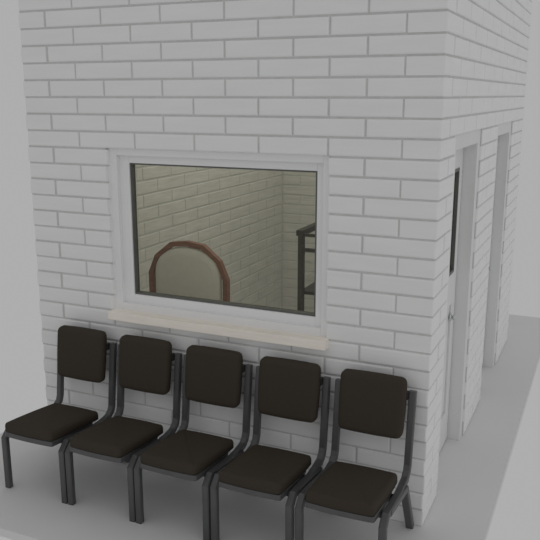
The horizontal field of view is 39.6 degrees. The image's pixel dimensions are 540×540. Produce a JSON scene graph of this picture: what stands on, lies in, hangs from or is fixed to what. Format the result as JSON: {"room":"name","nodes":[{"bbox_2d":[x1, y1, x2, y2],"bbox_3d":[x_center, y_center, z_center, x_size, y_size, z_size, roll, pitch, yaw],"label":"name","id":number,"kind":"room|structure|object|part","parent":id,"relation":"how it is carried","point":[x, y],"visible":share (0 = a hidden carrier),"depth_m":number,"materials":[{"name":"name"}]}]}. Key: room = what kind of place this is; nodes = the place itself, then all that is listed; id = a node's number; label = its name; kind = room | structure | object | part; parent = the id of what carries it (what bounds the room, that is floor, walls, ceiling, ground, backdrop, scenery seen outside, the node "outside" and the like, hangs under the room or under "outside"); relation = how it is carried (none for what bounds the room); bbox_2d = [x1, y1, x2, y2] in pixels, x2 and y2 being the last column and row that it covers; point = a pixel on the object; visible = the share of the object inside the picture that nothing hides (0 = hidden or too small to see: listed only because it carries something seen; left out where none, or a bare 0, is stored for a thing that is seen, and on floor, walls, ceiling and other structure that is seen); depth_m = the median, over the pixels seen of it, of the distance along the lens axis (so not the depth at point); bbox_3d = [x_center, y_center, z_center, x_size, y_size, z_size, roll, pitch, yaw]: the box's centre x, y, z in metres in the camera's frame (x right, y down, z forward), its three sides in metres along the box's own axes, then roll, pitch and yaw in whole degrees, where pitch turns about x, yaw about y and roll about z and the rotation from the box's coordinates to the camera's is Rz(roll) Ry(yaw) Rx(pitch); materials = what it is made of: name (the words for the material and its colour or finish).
{"room":"waiting area","nodes":[
{"label":"waiting area","id":0,"kind":"room"},
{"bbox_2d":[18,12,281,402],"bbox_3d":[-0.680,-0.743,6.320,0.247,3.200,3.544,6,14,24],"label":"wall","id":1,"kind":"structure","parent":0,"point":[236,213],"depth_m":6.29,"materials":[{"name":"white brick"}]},
{"bbox_2d":[18,0,456,525],"bbox_3d":[-0.303,-0.284,4.356,2.577,3.200,0.190,6,14,24],"label":"wall","id":2,"kind":"structure","parent":0,"point":[296,77],"depth_m":4.07,"materials":[{"name":"white brick"}]},
{"bbox_2d":[107,148,329,350],"bbox_3d":[-0.313,-0.162,4.338,1.434,1.059,0.200,6,14,24],"label":"window","id":3,"kind":"structure","parent":2,"relation":"in","point":[297,328],"depth_m":4.37,"materials":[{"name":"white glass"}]},
{"bbox_3d":[-0.335,0.339,4.404,1.432,0.053,0.092,6,14,24],"label":"sill","id":4,"kind":"part","parent":3,"relation":"part of","materials":[{"name":"beige stone"}]},
{"bbox_2d":[0,314,539,539],"bbox_3d":[0.356,0.951,6.210,3.297,0.050,5.427,6,14,24],"label":"floor","id":5,"kind":"structure","parent":0,"point":[472,469],"depth_m":4.42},
{"bbox_2d":[1,325,116,503],"bbox_3d":[-1.276,0.848,4.595,0.468,0.891,0.648,6,14,24],"label":"chair","id":6,"kind":"object","parent":5,"relation":"on","point":[81,351],"visible":0.87,"depth_m":4.63,"materials":[{"name":"black fabric"}]},
{"bbox_3d":[-1.309,0.910,4.522,0.361,0.100,0.466,6,14,24],"label":"seat","id":7,"kind":"part","parent":6,"relation":"part of","materials":[{"name":"brown fabric"}]},
{"bbox_3d":[-1.188,0.528,4.721,0.359,0.326,0.089,6,14,24],"label":"backrest","id":8,"kind":"part","parent":6,"relation":"part of","materials":[{"name":"brown fabric"}]},
{"bbox_2d":[65,335,181,521],"bbox_3d":[-0.846,0.892,4.406,0.468,0.891,0.648,6,14,24],"label":"chair","id":9,"kind":"object","parent":5,"relation":"on","point":[144,363],"visible":0.92,"depth_m":4.44,"materials":[{"name":"black fabric"}]},
{"bbox_3d":[-0.879,0.954,4.333,0.361,0.100,0.466,6,14,24],"label":"seat","id":10,"kind":"part","parent":9,"relation":"part of","materials":[{"name":"brown fabric"}]},
{"bbox_3d":[-0.758,0.572,4.532,0.359,0.326,0.089,6,14,24],"label":"backrest","id":11,"kind":"part","parent":9,"relation":"part of","materials":[{"name":"brown fabric"}]},
{"bbox_2d":[149,240,229,301],"bbox_3d":[-0.661,0.503,5.069,0.624,1.342,0.516,6,14,24],"label":"chair","id":12,"kind":"object","parent":5,"relation":"on","point":[190,271],"visible":0.33,"depth_m":5.13,"materials":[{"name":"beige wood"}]},
{"bbox_2d":[134,345,252,539],"bbox_3d":[-0.419,0.936,4.218,0.468,0.891,0.648,6,14,24],"label":"chair","id":13,"kind":"object","parent":5,"relation":"on","point":[211,375],"visible":0.96,"depth_m":4.25,"materials":[{"name":"black fabric"}]},
{"bbox_3d":[-0.451,0.998,4.145,0.361,0.100,0.466,6,14,24],"label":"seat","id":14,"kind":"part","parent":13,"relation":"part of","materials":[{"name":"brown fabric"}]},
{"bbox_3d":[-0.331,0.616,4.343,0.359,0.326,0.089,6,14,24],"label":"backrest","id":15,"kind":"part","parent":13,"relation":"part of","materials":[{"name":"brown fabric"}]},
{"bbox_3d":[-0.198,1.192,4.247,0.042,0.378,0.515,6,14,24],"label":"leg","id":16,"kind":"part","parent":13,"relation":"part of","materials":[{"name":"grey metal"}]},
{"bbox_2d":[210,356,330,539],"bbox_3d":[0.014,0.980,4.027,0.468,0.891,0.648,6,14,24],"label":"chair","id":17,"kind":"object","parent":5,"relation":"on","point":[285,388],"visible":0.95,"depth_m":4.07,"materials":[{"name":"black fabric"}]},
{"bbox_3d":[-0.019,1.042,3.955,0.361,0.100,0.466,6,14,24],"label":"seat","id":18,"kind":"part","parent":17,"relation":"part of","materials":[{"name":"brown fabric"}]},
{"bbox_3d":[0.102,0.660,4.153,0.359,0.326,0.089,6,14,24],"label":"backrest","id":19,"kind":"part","parent":17,"relation":"part of","materials":[{"name":"brown fabric"}]},
{"bbox_3d":[0.234,1.236,4.056,0.042,0.378,0.515,6,14,24],"label":"leg","id":20,"kind":"part","parent":17,"relation":"part of","materials":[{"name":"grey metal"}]},
{"bbox_2d":[296,223,314,310],"bbox_3d":[0.618,0.193,6.799,0.624,1.160,0.512,6,14,24],"label":"metal rack","id":21,"kind":"object","parent":5,"relation":"on","point":[303,232],"visible":0.25,"depth_m":6.65,"materials":[{"name":"black metal"}]},
{"bbox_3d":[0.277,0.236,6.721,0.050,1.110,0.050,6,14,24],"label":"post","id":22,"kind":"part","parent":21,"relation":"part of","materials":[{"name":"metal"}]},
{"bbox_3d":[0.362,-0.374,6.786,0.062,0.050,0.512,6,14,24],"label":"rail","id":23,"kind":"part","parent":21,"relation":"part of","materials":[{"name":"metal"}]},
{"bbox_2d":[304,282,313,294],"bbox_3d":[0.621,0.186,6.803,0.590,0.030,0.400,6,14,24],"label":"shelf","id":24,"kind":"object","parent":21,"relation":"attached to","point":[309,290],"depth_m":6.75,"materials":[{"name":"metal"}]},
{"bbox_3d":[0.526,-0.155,6.508,0.500,0.030,0.030,6,14,24],"label":"cross rail","id":25,"kind":"part","parent":21,"relation":"part of","materials":[{"name":"metal"}]},
{"bbox_3d":[0.526,-0.285,6.478,0.500,0.026,0.030,6,14,24],"label":"cross rail","id":26,"kind":"part","parent":21,"relation":"part of","materials":[{"name":"metal"}]},
{"bbox_2d":[295,369,416,539],"bbox_3d":[0.449,1.025,3.836,0.468,0.891,0.648,6,14,24],"label":"chair","id":27,"kind":"object","parent":5,"relation":"on","point":[367,402],"visible":1,"depth_m":3.89,"materials":[{"name":"black fabric"}]},
{"bbox_3d":[0.416,1.087,3.763,0.361,0.100,0.466,6,14,24],"label":"seat","id":28,"kind":"part","parent":27,"relation":"part of","materials":[{"name":"brown fabric"}]},
{"bbox_3d":[0.537,0.705,3.962,0.359,0.326,0.089,6,14,24],"label":"backrest","id":29,"kind":"part","parent":27,"relation":"part of","materials":[{"name":"brown fabric"}]},
{"bbox_3d":[0.669,1.281,3.865,0.042,0.378,0.515,6,14,24],"label":"leg","id":30,"kind":"part","parent":27,"relation":"part of","materials":[{"name":"grey metal"}]},
{"bbox_2d":[282,171,315,311],"bbox_3d":[1.103,-0.993,7.389,2.518,3.200,0.085,6,14,24],"label":"wall","id":31,"kind":"structure","parent":0,"point":[298,188],"depth_m":7.86,"materials":[{"name":"white brick"}]},
{"bbox_2d":[390,0,532,525],"bbox_3d":[1.480,-0.520,5.367,0.195,3.200,3.540,6,14,24],"label":"wall","id":32,"kind":"structure","parent":0,"point":[488,66],"depth_m":4.27,"materials":[{"name":"white brick"}]},
{"bbox_2d":[436,129,480,489],"bbox_3d":[1.101,0.215,4.624,0.119,2.105,0.885,6,14,24],"label":"door","id":33,"kind":"structure","parent":32,"relation":"in","point":[467,147],"depth_m":4.88,"materials":[{"name":"white paint"}]},
{"bbox_3d":[1.056,0.634,4.734,0.018,0.752,0.482,6,14,24],"label":"panel","id":34,"kind":"part","parent":33,"relation":"part of","materials":[{"name":"white paint"}]},
{"bbox_3d":[1.059,-0.264,4.523,0.004,0.625,0.450,6,14,24],"label":"glass pane","id":35,"kind":"part","parent":33,"relation":"part of","materials":[{"name":"glass"}]},
{"bbox_3d":[1.187,0.307,4.856,0.039,0.048,0.048,6,14,24],"label":"handle","id":36,"kind":"part","parent":33,"relation":"part of","materials":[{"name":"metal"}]},
{"bbox_2d":[481,121,511,367],"bbox_3d":[1.744,-0.108,6.010,0.119,2.105,0.860,6,14,24],"label":"door","id":37,"kind":"structure","parent":32,"relation":"in","point":[504,130],"depth_m":6.29,"materials":[{"name":"white paint"}]}
]}

